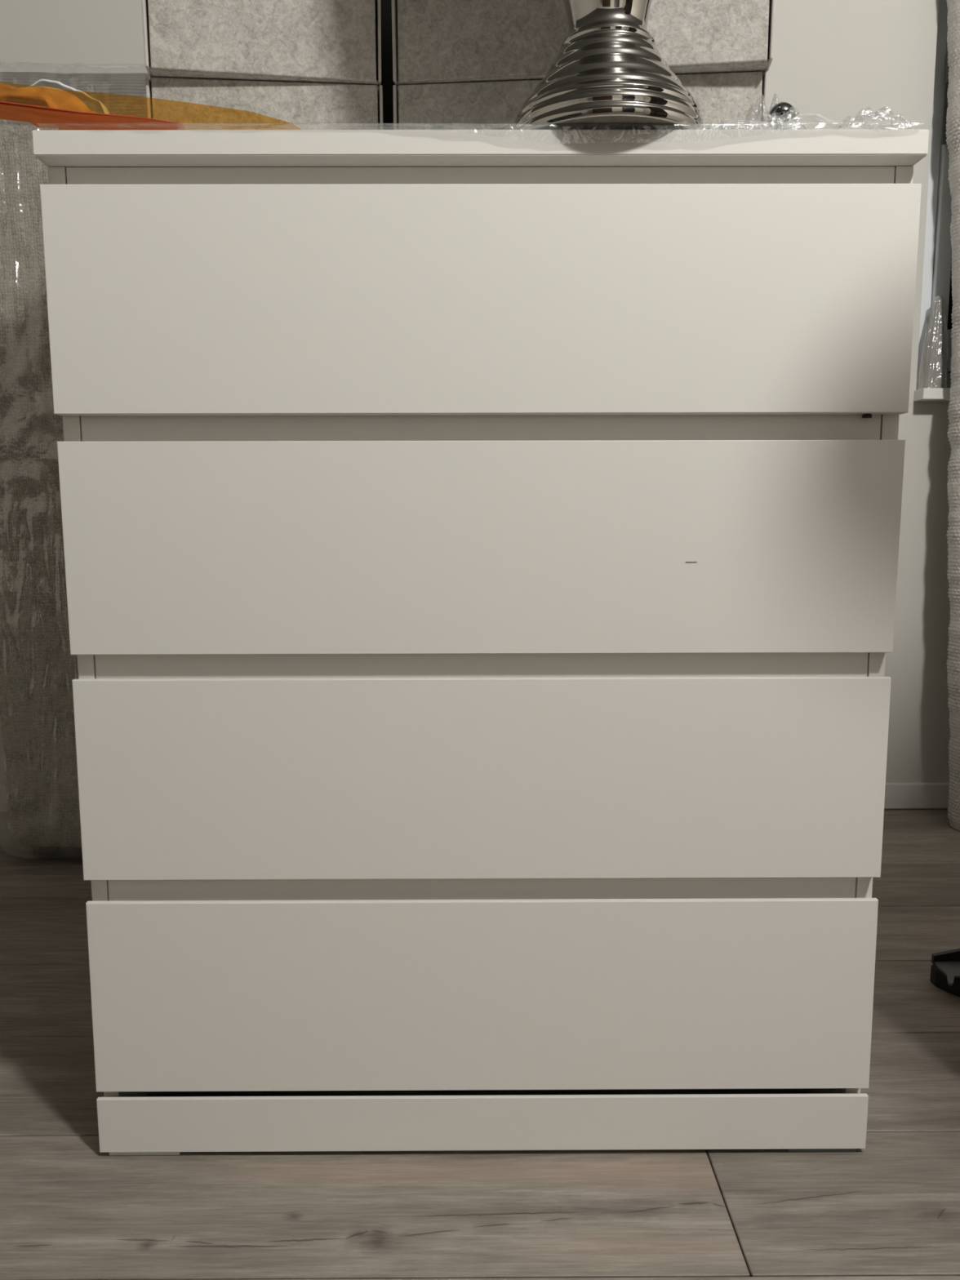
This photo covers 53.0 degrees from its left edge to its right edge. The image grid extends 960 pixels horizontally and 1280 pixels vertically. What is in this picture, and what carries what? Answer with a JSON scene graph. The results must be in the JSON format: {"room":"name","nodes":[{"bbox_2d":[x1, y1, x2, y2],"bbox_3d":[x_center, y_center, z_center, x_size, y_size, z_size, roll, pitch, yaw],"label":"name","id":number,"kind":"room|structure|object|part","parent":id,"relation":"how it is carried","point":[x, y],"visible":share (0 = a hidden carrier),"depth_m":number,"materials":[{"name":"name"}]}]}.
{"room":"bedroom","nodes":[
{"label":"bedroom","id":0,"kind":"room"},
{"bbox_2d":[0,0,951,813],"bbox_3d":[-0.105,-0.876,2.100,5.200,2.620,0.240,0,8,0],"label":"wall","id":1,"kind":"structure","parent":0,"point":[833,60],"depth_m":1.95,"materials":[{"name":"grey paint"}]},
{"bbox_2d":[0,782,949,812],"bbox_3d":[-0.102,0.351,2.144,5.000,0.058,0.014,0,8,0],"label":"baseboard","id":2,"kind":"structure","parent":1,"relation":"attached to","point":[897,795],"depth_m":2.14,"materials":[{"name":"white paint"}]},
{"bbox_2d":[913,387,950,401],"bbox_3d":[1.457,-0.516,2.024,1.079,0.022,0.063,0,8,0],"label":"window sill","id":3,"kind":"structure","parent":1,"relation":"attached to","point":[926,394],"depth_m":1.99,"materials":[{"name":"white paint"}]},
{"bbox_2d":[925,304,942,387],"bbox_3d":[0.953,-0.619,2.005,0.063,0.190,0.040,0,8,0],"label":"vase","id":4,"kind":"object","parent":3,"relation":"on","point":[935,356],"visible":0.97,"depth_m":2.00,"materials":[{"name":"clear glass"}]},
{"bbox_2d":[915,0,952,390],"bbox_3d":[1.432,-1.153,2.071,1.023,1.249,0.230,0,8,0],"label":"window","id":5,"kind":"structure","parent":1,"relation":"in","point":[936,289],"depth_m":2.00,"materials":[{"name":"white plastic"}]},
{"bbox_3d":[1.407,-1.137,1.988,0.911,1.136,0.062,0,8,0],"label":"sash","id":6,"kind":"part","parent":5,"relation":"part of","materials":[{"name":"white plastic"}]},
{"bbox_2d":[940,52,949,144],"bbox_3d":[1.039,-1.381,1.911,0.200,0.748,0.012,0,8,0],"label":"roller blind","id":7,"kind":"object","parent":5,"relation":"attached to","point":[944,138],"visible":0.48,"depth_m":1.95,"materials":[{"name":"grey fabric"}]},
{"bbox_3d":[1.443,-1.149,1.998,0.984,1.237,0.060,0,8,0],"label":"frame rail","id":8,"kind":"part","parent":5,"relation":"part of","materials":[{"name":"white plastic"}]},
{"bbox_3d":[1.407,-1.137,1.994,0.852,0.970,0.010,0,8,0],"label":"pane","id":9,"kind":"part","parent":5,"relation":"part of","materials":[{"name":"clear glass"}]},
{"bbox_2d":[0,809,959,1279],"bbox_3d":[-0.093,0.725,-0.099,7.488,0.060,4.560,0,8,0],"label":"floor","id":10,"kind":"structure","parent":0,"point":[889,1208],"depth_m":0.96,"materials":[{"name":"grey laminate"}]},
{"bbox_2d":[0,71,150,854],"bbox_3d":[-0.562,-0.299,1.869,0.728,1.424,0.354,0,8,0],"label":"sofa","id":11,"kind":"object","parent":10,"relation":"on","point":[37,668],"visible":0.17,"depth_m":1.74,"materials":[{"name":"grey fabric"}]},
{"bbox_2d":[0,124,81,847],"bbox_3d":[-0.562,-0.302,1.872,0.700,1.393,0.313,0,8,0],"label":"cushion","id":12,"kind":"object","parent":11,"relation":"on","point":[37,668],"depth_m":1.74,"materials":[{"name":"grey fabric"}]},
{"bbox_2d":[31,129,928,1155],"bbox_3d":[0.001,0.006,1.179,0.809,1.009,0.492,0,8,0],"label":"dresser","id":13,"kind":"object","parent":10,"relation":"on","point":[481,547],"visible":1,"depth_m":0.93,"materials":[{"name":"white wood"}]},
{"bbox_3d":[-0.391,0.017,1.178,0.016,0.978,0.452,0,8,0],"label":"panel","id":14,"kind":"part","parent":13,"relation":"part of","materials":[{"name":"white wood"}]},
{"bbox_2d":[145,76,383,129],"bbox_3d":[-0.255,-0.583,1.214,0.268,0.148,0.207,-1,8,-5],"label":"box","id":15,"kind":"object","parent":13,"relation":"on","point":[305,105],"visible":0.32,"depth_m":1.11,"materials":[{"name":"grey fabric"}]},
{"bbox_2d":[141,0,381,87],"bbox_3d":[-0.258,-0.750,1.179,0.265,0.190,0.207,-1,8,-8],"label":"box","id":16,"kind":"object","parent":15,"relation":"on","point":[335,42],"visible":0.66,"depth_m":1.09,"materials":[{"name":"grey fabric"}]},
{"bbox_3d":[-0.259,-0.658,1.195,0.256,0.004,0.200,-1,8,-8],"label":"panel","id":17,"kind":"part","parent":16,"relation":"part of","materials":[{"name":"grey fabric"}]},
{"bbox_2d":[380,0,395,129],"bbox_3d":[-0.091,-0.750,1.312,0.220,0.451,0.008,0,8,0],"label":"board","id":18,"kind":"object","parent":13,"relation":"on","point":[387,82],"visible":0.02,"depth_m":1.30,"materials":[{"name":"black plastic"}]},
{"bbox_3d":[0.000,-0.482,1.111,0.809,0.025,0.490,0,8,0],"label":"panel","id":19,"kind":"part","parent":13,"relation":"part of","materials":[{"name":"white wood"}]},
{"bbox_3d":[0.001,-0.413,0.900,0.766,0.051,0.015,0,8,0],"label":"grip rail","id":20,"kind":"part","parent":13,"relation":"part of","materials":[{"name":"white wood"}]},
{"bbox_3d":[0.001,-0.314,0.895,0.800,0.204,0.017,0,8,0],"label":"drawer","id":21,"kind":"part","parent":13,"relation":"part of","materials":[{"name":"white wood"}]},
{"bbox_3d":[0.002,-0.190,0.931,0.766,0.058,0.015,0,8,0],"label":"grip rail","id":22,"kind":"part","parent":13,"relation":"part of","materials":[{"name":"white wood"}]},
{"bbox_3d":[0.002,-0.088,0.929,0.800,0.204,0.018,0,8,0],"label":"drawer","id":23,"kind":"part","parent":13,"relation":"part of","materials":[{"name":"white wood"}]},
{"bbox_3d":[0.002,0.036,0.963,0.766,0.058,0.015,0,8,0],"label":"grip rail","id":24,"kind":"part","parent":13,"relation":"part of","materials":[{"name":"white wood"}]},
{"bbox_3d":[0.002,0.138,0.960,0.800,0.204,0.019,0,8,0],"label":"drawer","id":25,"kind":"part","parent":13,"relation":"part of","materials":[{"name":"white wood"}]},
{"bbox_3d":[0.003,0.262,0.995,0.766,0.058,0.015,0,8,0],"label":"grip rail","id":26,"kind":"part","parent":13,"relation":"part of","materials":[{"name":"white wood"}]},
{"bbox_3d":[0.003,0.364,0.991,0.800,0.204,0.020,0,8,0],"label":"drawer","id":27,"kind":"part","parent":13,"relation":"part of","materials":[{"name":"white wood"}]},
{"bbox_2d":[392,71,768,129],"bbox_3d":[0.120,-0.583,1.208,0.426,0.148,0.207,1,8,5],"label":"box","id":28,"kind":"object","parent":13,"relation":"on","point":[718,97],"visible":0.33,"depth_m":1.11,"materials":[{"name":"grey fabric"}]},
{"bbox_2d":[391,0,775,87],"bbox_3d":[0.124,-0.750,1.172,0.429,0.190,0.207,1,8,7],"label":"box","id":29,"kind":"object","parent":28,"relation":"on","point":[435,42],"visible":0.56,"depth_m":1.09,"materials":[{"name":"grey fabric"}]},
{"bbox_3d":[0.124,-0.658,1.188,0.419,0.004,0.200,1,8,7],"label":"panel","id":30,"kind":"part","parent":29,"relation":"part of","materials":[{"name":"grey fabric"}]},
{"bbox_3d":[0.393,0.014,1.181,0.016,0.978,0.452,0,8,0],"label":"panel","id":31,"kind":"part","parent":13,"relation":"part of","materials":[{"name":"white wood"}]},
{"bbox_3d":[0.000,-0.478,0.967,0.795,0.036,0.216,0,8,0],"label":"plastic film","id":32,"kind":"object","parent":13,"relation":"on","visible":0},
{"bbox_2d":[31,79,81,91],"bbox_3d":[-0.417,-0.532,1.006,0.098,0.097,0.024,0,8,0],"label":"band","id":33,"kind":"object","parent":32,"relation":"on","point":[42,82],"visible":0.24,"depth_m":0.99,"materials":[{"name":"white"}]},
{"bbox_2d":[0,81,302,129],"bbox_3d":[-0.398,-0.505,0.892,0.483,0.077,0.060,0,8,0],"label":"tray","id":34,"kind":"object","parent":32,"relation":"on","point":[42,107],"visible":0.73,"depth_m":0.92,"materials":[{"name":"brown glass"}]},
{"bbox_2d":[512,0,703,129],"bbox_3d":[0.122,-0.797,0.889,0.260,0.654,0.260,0,8,4],"label":"vase","id":35,"kind":"object","parent":32,"relation":"on","point":[609,72],"visible":0.69,"depth_m":0.87,"materials":[{"name":"silver metal"}]},
{"bbox_2d":[708,120,766,129],"bbox_3d":[0.241,-0.489,0.924,0.081,0.021,0.060,0,8,0],"label":"film","id":36,"kind":"object","parent":32,"relation":"on","point":[722,120],"visible":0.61,"depth_m":0.91,"materials":[{"name":"clear plastic"}]},
{"bbox_2d":[728,93,808,129],"bbox_3d":[0.289,-0.514,0.961,0.106,0.060,0.070,0,8,0],"label":"film","id":37,"kind":"object","parent":32,"relation":"on","point":[775,94],"visible":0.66,"depth_m":0.95,"materials":[{"name":"clear plastic"}]},
{"bbox_2d":[767,102,795,129],"bbox_3d":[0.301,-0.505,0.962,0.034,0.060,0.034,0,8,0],"label":"ball","id":38,"kind":"object","parent":32,"relation":"on","point":[786,122],"visible":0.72,"depth_m":0.95,"materials":[{"name":"grey metal"}]},
{"bbox_2d":[837,104,911,128],"bbox_3d":[0.367,-0.486,0.900,0.073,0.026,0.060,0,8,0],"label":"film","id":39,"kind":"object","parent":32,"relation":"on","point":[886,104],"visible":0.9,"depth_m":0.89,"materials":[{"name":"clear plastic"}]},
{"bbox_2d":[929,948,959,996],"bbox_3d":[0.784,0.340,1.333,0.297,0.300,0.073,-1,8,-3],"label":"stand foot","id":40,"kind":"object","parent":10,"relation":"on","point":[945,967],"visible":1,"depth_m":1.35,"materials":[{"name":"black plastic"}]},
{"bbox_3d":[0.785,0.464,1.339,0.294,0.004,0.064,0,8,0],"label":"plate","id":41,"kind":"part","parent":40,"relation":"part of","materials":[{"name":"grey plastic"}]},
{"bbox_2d":[945,0,959,831],"bbox_3d":[1.132,-0.504,1.942,0.441,1.799,0.182,0,8,0],"label":"curtain","id":42,"kind":"object","parent":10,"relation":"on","point":[953,117],"visible":1,"depth_m":1.94,"materials":[{"name":"grey fabric"}]}
]}

